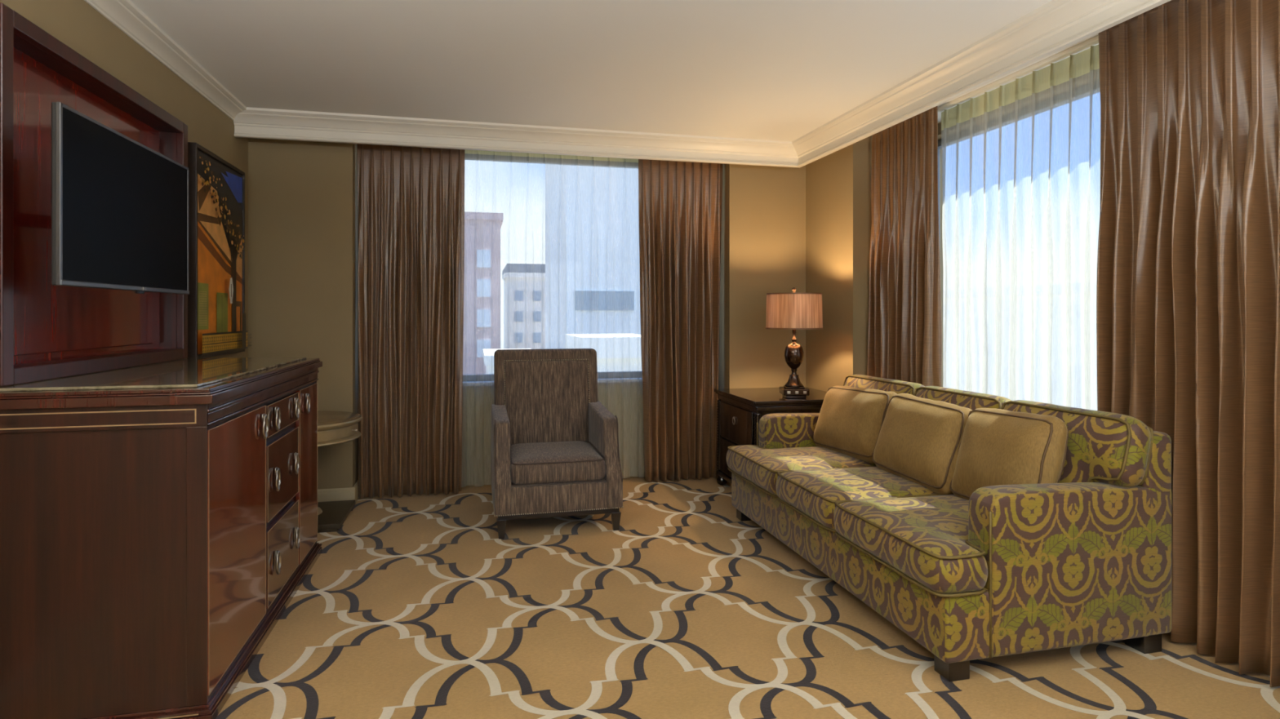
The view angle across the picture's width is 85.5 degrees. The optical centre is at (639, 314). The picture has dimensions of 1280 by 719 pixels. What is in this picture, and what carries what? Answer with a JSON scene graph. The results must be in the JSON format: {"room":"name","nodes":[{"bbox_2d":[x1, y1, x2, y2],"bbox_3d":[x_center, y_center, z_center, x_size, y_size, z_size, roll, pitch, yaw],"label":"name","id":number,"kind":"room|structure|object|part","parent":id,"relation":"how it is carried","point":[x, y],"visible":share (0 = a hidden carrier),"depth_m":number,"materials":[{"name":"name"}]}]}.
{"room":"hotel room","nodes":[
{"label":"hotel room","id":0,"kind":"room"},
{"bbox_2d":[0,0,248,358],"bbox_3d":[-1.738,0.010,0.555,0.200,2.580,8.290,0,0,-14],"label":"wall","id":1,"kind":"structure","parent":0,"point":[76,24],"depth_m":3.16,"materials":[{"name":"paint"}]},
{"bbox_2d":[84,0,246,120],"bbox_3d":[-1.561,-1.246,0.458,0.098,0.068,8.020,0,0,-14],"label":"trim","id":2,"kind":"structure","parent":1,"relation":"attached to","point":[126,16],"depth_m":3.26,"materials":[{"name":"paint"}]},
{"bbox_2d":[187,142,251,358],"bbox_3d":[-2.419,-0.335,4.020,0.090,1.138,0.798,0,0,-14],"label":"framed picture","id":3,"kind":"object","parent":1,"relation":"attached to","point":[216,315],"visible":0.96,"depth_m":3.93,"materials":[{"name":"paint"}]},
{"bbox_2d":[248,137,805,489],"bbox_3d":[-0.495,0.010,5.404,4.880,2.580,0.560,0,0,-14],"label":"wall","id":4,"kind":"structure","parent":0,"point":[303,233],"depth_m":4.74,"materials":[{"name":"paint"}]},
{"bbox_2d":[233,106,798,167],"bbox_3d":[-0.652,-1.200,4.761,3.875,0.160,0.127,0,0,-14],"label":"trim","id":5,"kind":"structure","parent":4,"relation":"attached to","point":[251,122],"depth_m":4.70,"materials":[{"name":"paint"}]},
{"bbox_2d":[317,474,717,503],"bbox_3d":[-0.676,1.244,5.237,4.014,0.112,0.356,0,0,-14],"label":"baseboard","id":6,"kind":"structure","parent":4,"relation":"attached to","point":[352,493],"depth_m":4.72,"materials":[{"name":"paint"}]},
{"bbox_2d":[462,153,642,386],"bbox_3d":[-0.740,-0.355,5.438,2.420,1.790,0.200,0,0,-14],"label":"window","id":7,"kind":"structure","parent":4,"relation":"in","point":[486,377],"depth_m":5.48,"materials":[{"name":"paint"}]},
{"bbox_3d":[-0.733,0.525,5.408,2.420,0.030,0.140,0,0,-13],"label":"sill","id":8,"kind":"part","parent":7,"relation":"part of","materials":[{"name":"paint"}]},
{"bbox_2d":[461,382,644,485],"bbox_3d":[-0.722,0.920,5.428,2.730,0.760,0.006,0,0,-14],"label":"trim","id":9,"kind":"structure","parent":4,"relation":"attached to","point":[476,442],"depth_m":5.52,"materials":[{"name":"paint"}]},
{"bbox_2d":[129,0,1098,142],"bbox_3d":[0.496,-1.355,1.276,4.880,0.150,9.050,0,0,-14],"label":"ceiling","id":10,"kind":"structure","parent":0,"point":[779,70],"depth_m":3.40,"materials":[{"name":"paint"}]},
{"bbox_2d":[791,0,1170,167],"bbox_3d":[2.095,-1.200,1.349,0.127,0.160,8.045,0,0,-14],"label":"trim","id":11,"kind":"structure","parent":10,"relation":"attached to","point":[1056,25],"depth_m":3.32,"materials":[{"name":"paint"}]},
{"bbox_2d":[937,35,1098,111],"bbox_3d":[2.120,-1.270,3.121,0.024,0.020,3.660,0,0,-14],"label":"track","id":12,"kind":"object","parent":10,"relation":"attached to","point":[1095,39],"visible":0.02,"depth_m":3.60,"materials":[{"name":"paint"}]},
{"bbox_2d":[867,106,942,386],"bbox_3d":[1.714,0.007,4.543,0.117,2.563,0.708,0,0,-14],"label":"curtain","id":13,"kind":"object","parent":12,"relation":"hanging from","point":[904,331],"visible":0.77,"depth_m":4.45,"materials":[{"name":"brown fabric"}]},
{"bbox_2d":[941,44,1100,409],"bbox_3d":[2.054,0.003,3.680,0.096,2.555,1.403,0,0,-14],"label":"sheer curtain","id":14,"kind":"object","parent":12,"relation":"hanging from","point":[1084,62],"visible":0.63,"depth_m":3.74,"materials":[{"name":"white fabric"}]},
{"bbox_2d":[1096,0,1279,687],"bbox_3d":[2.275,0.007,2.234,0.160,2.563,1.858,0,0,-14],"label":"curtain","id":15,"kind":"object","parent":12,"relation":"hanging from","point":[1188,285],"visible":0.85,"depth_m":2.63,"materials":[{"name":"brown fabric"}]},
{"bbox_3d":[-0.679,-1.270,5.247,2.730,0.020,0.024,0,0,-13],"label":"track","id":16,"kind":"object","parent":10,"relation":"attached to","visible":0},
{"bbox_2d":[356,143,464,498],"bbox_3d":[-1.630,0.007,4.947,0.736,2.563,0.119,0,0,-14],"label":"curtain","id":17,"kind":"object","parent":16,"relation":"hanging from","point":[411,200],"visible":0.89,"depth_m":4.95,"materials":[{"name":"brown fabric"}]},
{"bbox_2d":[462,149,644,487],"bbox_3d":[-0.671,0.003,5.300,1.510,2.555,0.069,0,0,-14],"label":"sheer curtain","id":18,"kind":"object","parent":16,"relation":"hanging from","point":[473,152],"visible":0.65,"depth_m":5.31,"materials":[{"name":"white fabric"}]},
{"bbox_2d":[638,159,722,482],"bbox_3d":[0.325,0.007,5.422,0.694,2.563,0.132,0,0,-14],"label":"curtain","id":19,"kind":"object","parent":16,"relation":"hanging from","point":[680,203],"visible":0.91,"depth_m":5.41,"materials":[{"name":"brown fabric"}]},
{"bbox_2d":[215,475,1279,718],"bbox_3d":[0.496,1.359,1.276,4.860,0.122,9.030,0,0,-14],"label":"floor","id":20,"kind":"structure","parent":0,"point":[416,607],"depth_m":2.72,"materials":[{"name":"beige carpet"}]},
{"bbox_2d":[0,356,322,718],"bbox_3d":[-1.863,0.763,2.916,0.651,1.074,1.640,0,0,-14],"label":"dresser","id":21,"kind":"object","parent":20,"relation":"on","point":[158,522],"visible":1,"depth_m":2.17,"materials":[{"name":"brown wood"}]},
{"bbox_2d":[0,2,187,386],"bbox_3d":[-2.209,-0.374,2.839,0.120,1.196,1.439,0,0,-14],"label":"wall panel","id":22,"kind":"object","parent":21,"relation":"on","point":[48,331],"visible":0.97,"depth_m":2.54,"materials":[{"name":"brown wood"}]},
{"bbox_3d":[-2.256,-0.373,2.828,0.022,1.088,1.327,0,0,-13],"label":"panel","id":23,"kind":"part","parent":22,"relation":"part of","materials":[{"name":"brown wood"}]},
{"bbox_2d":[51,102,189,294],"bbox_3d":[-1.997,-0.357,2.497,0.328,0.558,0.959,0,0,-14],"label":"television","id":24,"kind":"object","parent":22,"relation":"attached to","point":[120,205],"visible":1,"depth_m":2.37,"materials":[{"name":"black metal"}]},
{"bbox_3d":[-1.863,0.296,2.916,0.651,0.120,1.640,0,0,-13],"label":"cornice","id":25,"kind":"part","parent":21,"relation":"part of","materials":[{"name":"brown wood"}]},
{"bbox_3d":[-1.463,0.794,2.518,0.020,0.851,0.629,0,0,-13],"label":"door","id":26,"kind":"part","parent":21,"relation":"part of","materials":[{"name":"brown wood"}]},
{"bbox_3d":[-1.502,0.448,2.773,0.015,0.103,0.060,0,0,-13],"label":"handle","id":27,"kind":"part","parent":21,"relation":"part of","materials":[{"name":"silver metal"}]},
{"bbox_3d":[-1.546,0.703,2.953,0.015,0.103,0.060,0,0,-13],"label":"handle","id":28,"kind":"part","parent":21,"relation":"part of","materials":[{"name":"silver metal"}]},
{"bbox_3d":[-1.545,0.444,2.951,0.015,0.103,0.060,0,0,-13],"label":"handle","id":29,"kind":"part","parent":21,"relation":"part of","materials":[{"name":"silver metal"}]},
{"bbox_3d":[-1.547,1.060,2.959,0.015,0.103,0.060,0,0,-13],"label":"handle","id":30,"kind":"part","parent":21,"relation":"part of","materials":[{"name":"silver metal"}]},
{"bbox_3d":[-1.603,0.442,3.100,0.020,0.133,0.518,0,0,-13],"label":"drawer","id":31,"kind":"part","parent":21,"relation":"part of","materials":[{"name":"brown wood"}]},
{"bbox_3d":[-1.603,1.054,3.100,0.020,0.316,0.518,0,0,-13],"label":"drawer","id":32,"kind":"part","parent":21,"relation":"part of","materials":[{"name":"brown wood"}]},
{"bbox_3d":[-1.603,0.700,3.100,0.020,0.316,0.518,0,0,-13],"label":"drawer","id":33,"kind":"part","parent":21,"relation":"part of","materials":[{"name":"brown wood"}]},
{"bbox_3d":[-1.621,0.703,3.268,0.015,0.103,0.060,0,0,-13],"label":"handle","id":34,"kind":"part","parent":21,"relation":"part of","materials":[{"name":"silver metal"}]},
{"bbox_3d":[-1.623,0.444,3.274,0.015,0.103,0.060,0,0,-13],"label":"handle","id":35,"kind":"part","parent":21,"relation":"part of","materials":[{"name":"silver metal"}]},
{"bbox_3d":[-1.625,1.060,3.283,0.015,0.103,0.060,0,0,-13],"label":"handle","id":36,"kind":"part","parent":21,"relation":"part of","materials":[{"name":"silver metal"}]},
{"bbox_3d":[-1.715,0.794,3.566,0.020,0.851,0.392,0,0,-13],"label":"door","id":37,"kind":"part","parent":21,"relation":"part of","materials":[{"name":"brown wood"}]},
{"bbox_3d":[-1.675,0.448,3.490,0.015,0.103,0.060,0,0,-13],"label":"handle","id":38,"kind":"part","parent":21,"relation":"part of","materials":[{"name":"silver metal"}]},
{"bbox_2d":[317,410,362,533],"bbox_3d":[-2.122,0.975,4.340,0.710,0.650,0.710,0,0,-14],"label":"side table","id":39,"kind":"object","parent":20,"relation":"on","point":[334,428],"visible":0.37,"depth_m":4.27,"materials":[{"name":"beige wood"}]},
{"bbox_3d":[-1.838,0.722,4.247,0.065,0.055,0.374,0,0,18],"label":"drawer","id":40,"kind":"part","parent":39,"relation":"part of","materials":[{"name":"beige wood"}]},
{"bbox_2d":[490,348,623,539],"bbox_3d":[-0.571,0.771,4.497,0.764,1.058,0.897,0,0,-14],"label":"armchair","id":41,"kind":"object","parent":20,"relation":"on","point":[555,452],"visible":1,"depth_m":4.37,"materials":[{"name":"grey fabric"}]},
{"bbox_3d":[-0.805,1.245,4.024,0.055,0.110,0.055,0,0,-13],"label":"leg","id":42,"kind":"part","parent":41,"relation":"part of","materials":[{"name":"brown wood"}]},
{"bbox_3d":[-0.883,0.888,4.383,0.095,0.554,0.805,0,0,-13],"label":"arm","id":43,"kind":"part","parent":41,"relation":"part of"},
{"bbox_3d":[-0.651,0.621,4.833,0.716,0.758,0.205,0,0,-13],"label":"backrest","id":44,"kind":"part","parent":41,"relation":"part of","materials":[{"name":"brown fabric"}]},
{"bbox_3d":[-0.641,0.482,4.792,0.588,0.343,0.051,0,0,-13],"label":"nailhead trim","id":45,"kind":"part","parent":41,"relation":"part of","materials":[{"name":"brown fabric"}]},
{"bbox_3d":[-0.557,1.157,4.439,0.764,0.008,0.772,0,0,-13],"label":"nailhead trim","id":46,"kind":"part","parent":41,"relation":"part of","materials":[{"name":"brown fabric"}]},
{"bbox_2d":[510,441,605,484],"bbox_3d":[-0.550,0.929,4.411,0.585,0.162,0.664,0,0,-13],"label":"seat cushion","id":47,"kind":"object","parent":41,"relation":"on","point":[531,463],"depth_m":4.14,"materials":[{"name":"brown fabric"}]},
{"bbox_3d":[-0.562,1.179,4.460,0.716,0.032,0.765,0,0,-13],"label":"rail","id":48,"kind":"part","parent":41,"relation":"part of","materials":[{"name":"brown wood"}]},
{"bbox_3d":[-0.564,1.085,4.470,0.616,0.160,0.803,0,0,-13],"label":"seat","id":49,"kind":"part","parent":41,"relation":"part of","materials":[{"name":"brown fabric"}]},
{"bbox_3d":[-0.240,0.888,4.537,0.095,0.554,0.805,0,0,-13],"label":"arm","id":50,"kind":"part","parent":41,"relation":"part of"},
{"bbox_3d":[-0.147,1.245,4.182,0.055,0.110,0.055,0,0,-13],"label":"leg","id":51,"kind":"part","parent":41,"relation":"part of","materials":[{"name":"brown wood"}]},
{"bbox_2d":[714,386,826,484],"bbox_3d":[1.034,0.936,5.041,0.765,0.727,0.800,0,0,-14],"label":"table","id":52,"kind":"object","parent":20,"relation":"on","point":[740,411],"visible":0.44,"depth_m":4.91,"materials":[{"name":"black wood"}]},
{"bbox_3d":[0.617,0.921,5.311,0.054,0.537,0.053,0,0,-13],"label":"reeded post","id":53,"kind":"part","parent":52,"relation":"part of","materials":[{"name":"black wood"}]},
{"bbox_3d":[0.686,1.055,4.957,0.012,0.250,0.620,0,0,-13],"label":"drawer","id":54,"kind":"part","parent":52,"relation":"part of","materials":[{"name":"black wood"}]},
{"bbox_3d":[0.686,0.786,4.957,0.012,0.257,0.620,0,0,-13],"label":"drawer","id":55,"kind":"part","parent":52,"relation":"part of","materials":[{"name":"black wood"}]},
{"bbox_3d":[0.785,0.921,4.611,0.054,0.537,0.053,0,0,-13],"label":"reeded post","id":56,"kind":"part","parent":52,"relation":"part of","materials":[{"name":"black wood"}]},
{"bbox_2d":[765,287,822,398],"bbox_3d":[1.071,0.191,4.813,0.389,0.763,0.389,0,0,-14],"label":"table lamp","id":57,"kind":"object","parent":52,"relation":"on","point":[793,311],"visible":1,"depth_m":4.68,"materials":[{"name":"beige fabric"}]},
{"bbox_3d":[1.071,-0.025,4.813,0.386,0.246,0.386,0,0,-13],"label":"lamp shade","id":58,"kind":"part","parent":57,"relation":"part of","materials":[{"name":"beige fabric"}]},
{"bbox_3d":[1.071,-0.144,4.813,0.377,0.010,0.377,0,0,-13],"label":"trim","id":59,"kind":"part","parent":57,"relation":"part of","materials":[{"name":"brown fabric"}]},
{"bbox_3d":[1.071,0.094,4.813,0.389,0.010,0.389,0,0,-13],"label":"trim","id":60,"kind":"part","parent":57,"relation":"part of","materials":[{"name":"brown fabric"}]},
{"bbox_2d":[726,374,1172,681],"bbox_3d":[1.295,0.844,3.545,1.057,0.911,2.126,0,0,-14],"label":"sofa","id":61,"kind":"object","parent":20,"relation":"on","point":[1082,558],"visible":0.77,"depth_m":2.62,"materials":[{"name":"multicoloured fabric"}]},
{"bbox_3d":[0.668,1.263,4.405,0.085,0.074,0.085,0,0,-13],"label":"leg","id":62,"kind":"part","parent":61,"relation":"part of","materials":[{"name":"brown wood"}]},
{"bbox_3d":[1.177,0.933,4.522,0.820,0.584,0.135,0,0,-13],"label":"arm","id":63,"kind":"part","parent":61,"relation":"part of"},
{"bbox_2d":[726,445,875,495],"bbox_3d":[1.001,0.907,4.172,0.785,0.173,0.776,0,0,-13],"label":"seat cushion","id":64,"kind":"object","parent":61,"relation":"on","point":[758,466],"depth_m":3.99,"materials":[{"name":"fabric"}]},
{"bbox_2d":[813,386,897,463],"bbox_3d":[1.273,0.639,4.135,0.234,0.414,0.684,0,0,-18],"label":"throw pillow","id":65,"kind":"object","parent":61,"relation":"on","point":[850,421],"visible":0.83,"depth_m":4.03,"materials":[{"name":"beige fabric"}]},
{"bbox_2d":[775,466,936,529],"bbox_3d":[1.160,0.907,3.514,0.783,0.174,0.641,0,0,-13],"label":"seat cushion","id":66,"kind":"object","parent":61,"relation":"on","point":[814,493],"depth_m":3.38,"materials":[{"name":"fabric"}]},
{"bbox_2d":[844,374,924,395],"bbox_3d":[1.462,0.624,4.256,0.222,0.470,0.801,0,0,-13],"label":"cushion","id":67,"kind":"object","parent":61,"relation":"on","point":[863,381],"depth_m":4.19,"materials":[{"name":"multicoloured fabric"}]},
{"bbox_2d":[833,494,987,593],"bbox_3d":[1.318,0.907,2.854,0.783,0.175,0.776,0,0,-13],"label":"seat cushion","id":68,"kind":"object","parent":61,"relation":"on","point":[926,540],"depth_m":2.69,"materials":[{"name":"fabric"}]},
{"bbox_2d":[871,393,972,495],"bbox_3d":[1.411,0.634,3.481,0.244,0.425,0.620,0,0,-14],"label":"throw pillow","id":69,"kind":"object","parent":61,"relation":"on","point":[918,441],"visible":0.84,"depth_m":3.36,"materials":[{"name":"beige fabric"}]},
{"bbox_3d":[1.125,1.263,2.499,0.085,0.074,0.085,0,0,-13],"label":"leg","id":70,"kind":"part","parent":61,"relation":"part of","materials":[{"name":"brown wood"}]},
{"bbox_2d":[915,386,1011,410],"bbox_3d":[1.627,0.623,3.572,0.221,0.468,0.705,0,0,-13],"label":"cushion","id":71,"kind":"object","parent":61,"relation":"on","point":[972,401],"depth_m":3.50,"materials":[{"name":"multicoloured fabric"}]},
{"bbox_2d":[949,408,1068,500],"bbox_3d":[1.557,0.627,2.966,0.226,0.439,0.554,0,0,-14],"label":"throw pillow","id":72,"kind":"object","parent":61,"relation":"on","point":[997,446],"visible":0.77,"depth_m":2.86,"materials":[{"name":"beige fabric"}]},
{"bbox_3d":[1.633,0.933,2.621,0.820,0.584,0.135,0,0,-13],"label":"arm","id":73,"kind":"part","parent":61,"relation":"part of"},
{"bbox_2d":[1003,400,1151,487],"bbox_3d":[1.780,0.623,2.935,0.222,0.472,0.707,0,0,-13],"label":"cushion","id":74,"kind":"object","parent":61,"relation":"on","point":[1104,449],"depth_m":2.69,"materials":[{"name":"fabric"}]},
{"bbox_3d":[1.961,1.263,2.700,0.085,0.074,0.085,0,0,-13],"label":"leg","id":75,"kind":"part","parent":61,"relation":"part of","materials":[{"name":"brown wood"}]},
{"bbox_3d":[1.748,0.840,3.654,0.125,0.771,2.086,0,0,-13],"label":"backrest","id":76,"kind":"part","parent":61,"relation":"part of","materials":[{"name":"multicoloured fabric"}]},
{"bbox_2d":[805,68,1099,391],"bbox_3d":[2.604,0.010,1.597,0.630,2.580,8.290,0,0,-14],"label":"wall","id":77,"kind":"structure","parent":0,"point":[838,212],"depth_m":5.00,"materials":[{"name":"paint"}]},
{"bbox_2d":[937,80,1100,400],"bbox_3d":[2.369,-0.305,3.346,0.150,1.790,3.180,0,0,-14],"label":"window","id":78,"kind":"structure","parent":77,"relation":"in","point":[1063,101],"depth_m":4.04,"materials":[{"name":"paint"}]},
{"label":"outside","id":79,"kind":"structure","parent":0,"visible":0},
{"bbox_3d":[7.775,29.800,53.287,480.000,1.000,540.000,0,0,-13],"label":"ground","id":80,"kind":"structure","parent":79,"visible":0},
{"bbox_2d":[462,211,503,374],"bbox_3d":[-30.272,8.900,85.290,25.550,40.800,20.600,0,0,-13],"label":"building","id":81,"kind":"structure","parent":80,"relation":"on","point":[485,217],"depth_m":77.90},
{"bbox_2d":[483,348,530,373],"bbox_3d":[-12.198,16.400,64.947,4.800,25.800,12.600,0,0,-14],"label":"building","id":82,"kind":"structure","parent":80,"relation":"on","point":[487,354],"depth_m":58.72,"materials":[{"name":"white"}]},
{"bbox_2d":[502,263,545,348],"bbox_3d":[-17.766,10.000,138.684,18.400,38.600,22.600,0,0,-13],"label":"building","id":83,"kind":"structure","parent":80,"relation":"on","point":[528,268],"depth_m":126.54,"materials":[{"name":"grey concrete"}]},
{"bbox_2d":[502,272,545,349],"bbox_3d":[-17.696,11.300,115.048,9.700,36.000,8.600,0,0,-13],"label":"building","id":84,"kind":"structure","parent":80,"relation":"on","point":[520,295],"depth_m":110.83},
{"bbox_2d":[545,164,640,348],"bbox_3d":[-2.163,-0.100,53.987,9.600,58.800,14.600,0,0,-14],"label":"building","id":85,"kind":"structure","parent":80,"relation":"on","point":[617,176],"depth_m":46.85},
{"bbox_2d":[564,333,641,372],"bbox_3d":[-1.286,15.075,28.487,3.000,28.450,4.600,0,0,-14],"label":"building","id":86,"kind":"structure","parent":80,"relation":"on","point":[602,352],"depth_m":26.38,"materials":[{"name":"white"}]},
{"bbox_2d":[942,281,1097,410],"bbox_3d":[39.863,13.400,60.991,14.600,31.800,80.600,0,0,-13],"label":"building","id":87,"kind":"structure","parent":80,"relation":"on","point":[1024,326],"depth_m":59.52,"materials":[{"name":"white"}]}
]}

